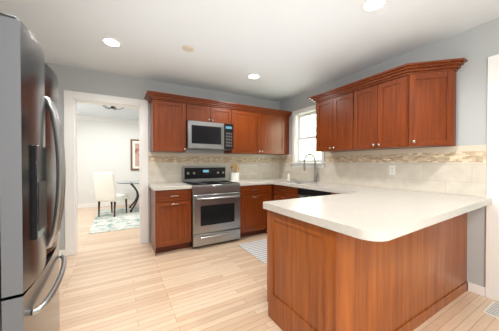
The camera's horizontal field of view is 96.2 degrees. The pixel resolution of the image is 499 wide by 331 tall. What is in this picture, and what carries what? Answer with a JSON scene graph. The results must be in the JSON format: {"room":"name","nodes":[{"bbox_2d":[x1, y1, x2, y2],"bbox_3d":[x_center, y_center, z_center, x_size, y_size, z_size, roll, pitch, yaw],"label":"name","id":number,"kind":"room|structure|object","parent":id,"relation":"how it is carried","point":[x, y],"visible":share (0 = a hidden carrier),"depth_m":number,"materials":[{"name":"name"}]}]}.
{"room":"kitchen","nodes":[
{"label":"kitchen","id":0,"kind":"room"},
{"bbox_2d":[77,119,138,203],"bbox_3d":[-3.930,-0.100,6.569,4.740,2.530,0.120,0,1,-30],"label":"wall","id":1,"kind":"structure","parent":0,"point":[103,146],"depth_m":6.37,"materials":[{"name":"white paint"}]},
{"bbox_2d":[77,115,138,123],"bbox_3d":[-3.880,-1.311,6.469,4.500,0.115,0.080,0,1,-30],"label":"crown molding","id":2,"kind":"structure","parent":1,"relation":"attached to","point":[96,118],"depth_m":6.32,"materials":[{"name":"white wood"}]},
{"bbox_2d":[78,200,138,208],"bbox_3d":[-3.897,1.106,6.525,4.500,0.120,0.014,0,1,-30],"label":"baseboard","id":3,"kind":"structure","parent":1,"relation":"attached to","point":[89,205],"depth_m":6.37,"materials":[{"name":"white wood"}]},
{"bbox_2d":[130,139,138,169],"bbox_3d":[-3.248,-0.323,6.866,0.700,0.930,0.035,0,1,-30],"label":"framed picture","id":4,"kind":"object","parent":1,"relation":"attached to","point":[134,154],"visible":0.44,"depth_m":6.73,"materials":[{"name":"brown wood"}]},
{"bbox_2d":[45,62,278,249],"bbox_3d":[-1.215,-0.069,3.760,4.440,2.530,0.120,0,1,-30],"label":"wall","id":5,"kind":"structure","parent":0,"point":[70,78],"depth_m":3.31,"materials":[{"name":"grey paint"}]},
{"bbox_2d":[63,90,148,255],"bbox_3d":[-2.046,0.099,3.283,1.020,2.205,0.156,0,1,-30],"label":"door frame","id":6,"kind":"structure","parent":5,"relation":"attached to","point":[72,99],"depth_m":3.08,"materials":[{"name":"white"}]},
{"bbox_2d":[148,98,187,152],"bbox_3d":[-1.259,-0.592,3.462,0.472,0.764,0.338,0,1,-30],"label":"upper cabinet","id":7,"kind":"object","parent":5,"relation":"attached to","point":[168,116],"depth_m":3.32,"materials":[{"name":"brown wood"}]},
{"bbox_2d":[188,102,231,123],"bbox_3d":[-0.720,-0.837,3.770,0.764,0.281,0.338,0,1,-30],"label":"upper cabinet","id":8,"kind":"object","parent":5,"relation":"attached to","point":[197,111],"depth_m":3.61,"materials":[{"name":"brown wood"}]},
{"bbox_2d":[186,120,232,150],"bbox_3d":[-0.690,-0.478,3.722,0.760,0.426,0.456,0,1,-30],"label":"over-the-range microwave","id":9,"kind":"object","parent":8,"relation":"attached to","point":[203,135],"visible":1,"depth_m":3.54,"materials":[{"name":"silver metal"}]},
{"bbox_2d":[224,106,283,153],"bbox_3d":[0.111,-0.601,4.251,1.146,0.764,0.338,0,1,-30],"label":"upper cabinet","id":10,"kind":"object","parent":5,"relation":"attached to","point":[260,130],"depth_m":4.08,"materials":[{"name":"brown wood"}]},
{"bbox_2d":[0,0,498,119],"bbox_3d":[-0.611,-1.375,2.980,6.920,0.100,9.630,0,1,-30],"label":"ceiling","id":11,"kind":"structure","parent":0,"point":[285,49],"depth_m":2.29,"materials":[{"name":"white paint"}]},
{"bbox_2d":[101,37,121,46],"bbox_3d":[-1.470,-1.312,2.387,0.190,0.011,0.190,0,1,-30],"label":"recessed light","id":12,"kind":"object","parent":11,"relation":"in","point":[110,41],"visible":1,"depth_m":2.38,"materials":[{"name":"white"}]},
{"bbox_2d":[102,105,123,109],"bbox_3d":[-2.482,-1.184,4.103,0.384,0.304,0.402,0,1,-30],"label":"dining chandelier","id":13,"kind":"object","parent":11,"relation":"hanging from","point":[112,107],"visible":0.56,"depth_m":4.10,"materials":[{"name":"grey metal"}]},
{"bbox_2d":[182,45,193,51],"bbox_3d":[-0.689,-1.310,2.514,0.130,0.017,0.130,0,1,-30],"label":"smoke detector","id":14,"kind":"object","parent":11,"relation":"attached to","point":[187,48],"visible":0.98,"depth_m":2.49,"materials":[{"name":"beige plastic"}]},
{"bbox_2d":[247,74,259,78],"bbox_3d":[0.065,-1.322,3.329,0.190,0.011,0.190,0,1,-30],"label":"recessed light","id":15,"kind":"object","parent":11,"relation":"in","point":[253,76],"visible":0.98,"depth_m":3.32,"materials":[{"name":"white"}]},
{"bbox_2d":[362,0,387,11],"bbox_3d":[1.010,-1.306,1.809,0.190,0.011,0.190,0,1,-30],"label":"recessed light","id":16,"kind":"object","parent":11,"relation":"in","point":[370,5],"visible":1,"depth_m":1.82,"materials":[{"name":"white"}]},
{"bbox_2d":[59,204,498,330],"bbox_3d":[-0.646,1.255,2.989,7.200,0.100,9.990,0,1,-30],"label":"floor","id":17,"kind":"structure","parent":0,"point":[122,280],"depth_m":2.16,"materials":[{"name":"brown wood"}]},
{"bbox_2d":[0,12,66,330],"bbox_3d":[-1.358,0.341,0.954,0.888,1.773,0.802,0,1,-33],"label":"fridge","id":18,"kind":"object","parent":17,"relation":"on","point":[32,174],"visible":1,"depth_m":0.86,"materials":[{"name":"silver metal"}]},
{"bbox_2d":[88,206,138,233],"bbox_3d":[-2.415,1.172,5.437,2.220,0.012,2.300,0,1,-30],"label":"dining rug","id":19,"kind":"object","parent":17,"relation":"on","point":[108,221],"visible":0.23,"depth_m":4.78,"materials":[{"name":"fabric"}]},
{"bbox_2d":[93,172,127,216],"bbox_3d":[-3.236,0.658,5.259,0.460,1.017,0.575,0,1,5],"label":"dining chair","id":20,"kind":"object","parent":19,"relation":"on","point":[105,186],"visible":1,"depth_m":5.03,"materials":[{"name":"white fabric"}]},
{"bbox_2d":[116,180,138,211],"bbox_3d":[-2.860,0.790,5.984,1.200,0.736,1.200,0,1,-30],"label":"dining table","id":21,"kind":"object","parent":19,"relation":"on","point":[131,182],"visible":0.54,"depth_m":5.75,"materials":[{"name":"white"}]},
{"bbox_2d":[150,188,190,255],"bbox_3d":[-1.185,0.765,3.341,0.481,0.872,0.647,0,1,-30],"label":"base cabinet","id":22,"kind":"object","parent":17,"relation":"on","point":[170,220],"visible":1,"depth_m":3.10,"materials":[{"name":"brown wood"}]},
{"bbox_2d":[148,182,191,190],"bbox_3d":[-1.195,0.304,3.327,0.506,0.048,0.652,0,1,-30],"label":"countertop","id":23,"kind":"structure","parent":22,"relation":"on","point":[171,185],"depth_m":3.15,"materials":[{"name":"stone"}]},
{"bbox_2d":[182,166,239,247],"bbox_3d":[-0.616,0.606,3.606,0.760,1.185,0.718,0,1,-30],"label":"range","id":24,"kind":"object","parent":17,"relation":"on","point":[215,206],"visible":1,"depth_m":3.38,"materials":[{"name":"silver metal"}]},
{"bbox_2d":[238,239,266,264],"bbox_3d":[0.457,1.201,2.937,0.660,0.008,1.400,0,1,-30],"label":"kitchen mat","id":25,"kind":"object","parent":17,"relation":"on","point":[257,249],"visible":0.29,"depth_m":3.22,"materials":[{"name":"fabric"}]},
{"bbox_2d":[240,184,273,237],"bbox_3d":[0.244,0.756,4.164,1.273,0.872,0.647,0,1,-30],"label":"base cabinet","id":26,"kind":"object","parent":17,"relation":"on","point":[253,215],"visible":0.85,"depth_m":3.75,"materials":[{"name":"brown wood"}]},
{"bbox_2d":[226,178,271,185],"bbox_3d":[-0.038,0.296,3.982,0.613,0.048,0.672,0,1,-30],"label":"countertop","id":27,"kind":"structure","parent":26,"relation":"on","point":[243,182],"depth_m":3.83,"materials":[{"name":"stone"}]},
{"bbox_2d":[230,163,239,180],"bbox_3d":[-0.262,0.110,4.011,0.164,0.322,0.164,0,1,-30],"label":"utensil crock","id":28,"kind":"object","parent":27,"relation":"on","point":[234,175],"visible":1,"depth_m":3.95,"materials":[{"name":"white ceramic"}]},
{"bbox_2d":[274,184,339,200],"bbox_3d":[1.082,0.765,3.327,0.656,0.872,1.660,0,1,-30],"label":"base cabinet","id":29,"kind":"object","parent":17,"relation":"on","point":[281,192],"visible":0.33,"depth_m":3.45,"materials":[{"name":"brown wood"}]},
{"bbox_2d":[267,210,467,330],"bbox_3d":[1.128,0.780,2.005,1.897,0.872,0.698,0,1,-30],"label":"base cabinet","id":30,"kind":"object","parent":17,"relation":"on","point":[319,278],"visible":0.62,"depth_m":1.53,"materials":[{"name":"brown wood"}]},
{"bbox_2d":[263,190,483,241],"bbox_3d":[0.883,0.321,1.727,1.270,0.048,0.945,0,1,-30],"label":"countertop","id":31,"kind":"structure","parent":30,"relation":"on","point":[377,214],"depth_m":1.49,"materials":[{"name":"stone"}]},
{"bbox_2d":[268,154,491,205],"bbox_3d":[1.151,0.167,3.194,0.662,0.723,3.222,0,1,-30],"label":"countertop","id":32,"kind":"structure","parent":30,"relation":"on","point":[313,185],"depth_m":2.77,"materials":[{"name":"stone"}]},
{"bbox_2d":[303,154,317,181],"bbox_3d":[1.025,0.037,3.738,0.289,0.476,0.094,0,1,-30],"label":"faucet","id":33,"kind":"object","parent":32,"relation":"on","point":[304,164],"depth_m":3.79,"materials":[{"name":"silver metal"}]},
{"bbox_2d":[482,302,498,318],"bbox_3d":[2.081,1.214,1.871,0.270,0.008,0.130,0,1,-30],"label":"floor vent","id":34,"kind":"object","parent":17,"relation":"in","point":[492,309],"visible":1,"depth_m":1.87,"materials":[{"name":"white plastic"}]},
{"bbox_2d":[279,18,498,286],"bbox_3d":[2.115,-0.052,2.309,0.120,2.530,5.720,0,1,-30],"label":"wall","id":35,"kind":"structure","parent":0,"point":[476,47],"depth_m":2.17,"materials":[{"name":"grey paint"}]},
{"bbox_2d":[290,105,324,167],"bbox_3d":[1.075,-0.507,4.054,0.175,1.080,0.830,0,1,-30],"label":"window","id":36,"kind":"structure","parent":35,"relation":"in","point":[295,130],"depth_m":4.26,"materials":[{"name":"white"}]},
{"bbox_2d":[148,145,486,196],"bbox_3d":[0.303,0.042,2.772,2.552,0.485,3.104,0,1,-30],"label":"tile backsplash","id":37,"kind":"structure","parent":35,"relation":"attached to","point":[458,170],"depth_m":2.99,"materials":[{"name":"beige tile"}]},
{"bbox_2d":[389,165,395,174],"bbox_3d":[1.763,0.058,2.765,0.010,0.116,0.072,0,1,-30],"label":"electrical outlet","id":38,"kind":"object","parent":37,"relation":"attached to","point":[392,169],"visible":1,"depth_m":2.76,"materials":[{"name":"white plastic"}]},
{"bbox_2d":[316,90,359,151],"bbox_3d":[1.331,-0.589,3.199,0.338,0.764,0.693,0,1,-30],"label":"upper cabinet","id":39,"kind":"object","parent":35,"relation":"attached to","point":[332,111],"depth_m":3.15,"materials":[{"name":"brown wood"}]},
{"bbox_2d":[348,70,423,149],"bbox_3d":[1.627,-0.584,2.683,0.342,0.764,0.753,0,1,-30],"label":"upper cabinet","id":40,"kind":"object","parent":35,"relation":"attached to","point":[409,105],"depth_m":2.54,"materials":[{"name":"brown wood"}]},
{"bbox_2d":[416,62,455,141],"bbox_3d":[1.833,-0.596,2.265,0.283,0.678,0.283,0,1,-30],"label":"upper cabinet","id":41,"kind":"object","parent":35,"relation":"attached to","point":[435,85],"depth_m":2.25,"materials":[{"name":"brown wood"}]},
{"bbox_2d":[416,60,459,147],"bbox_3d":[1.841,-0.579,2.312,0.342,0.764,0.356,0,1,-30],"label":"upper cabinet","id":42,"kind":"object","parent":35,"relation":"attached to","point":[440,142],"depth_m":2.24,"materials":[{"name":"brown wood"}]},
{"bbox_2d":[485,54,498,301],"bbox_3d":[2.513,0.118,1.620,0.156,2.205,1.095,0,1,-30],"label":"door frame","id":43,"kind":"structure","parent":35,"relation":"attached to","point":[492,245],"depth_m":2.02,"materials":[{"name":"white"}]},
{"label":"outside","id":44,"kind":"structure","parent":0,"visible":0},
{"bbox_2d":[301,114,320,159],"bbox_3d":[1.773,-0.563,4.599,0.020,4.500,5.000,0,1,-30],"label":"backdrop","id":45,"kind":"structure","parent":44,"point":[306,134],"depth_m":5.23,"materials":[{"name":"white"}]}
]}

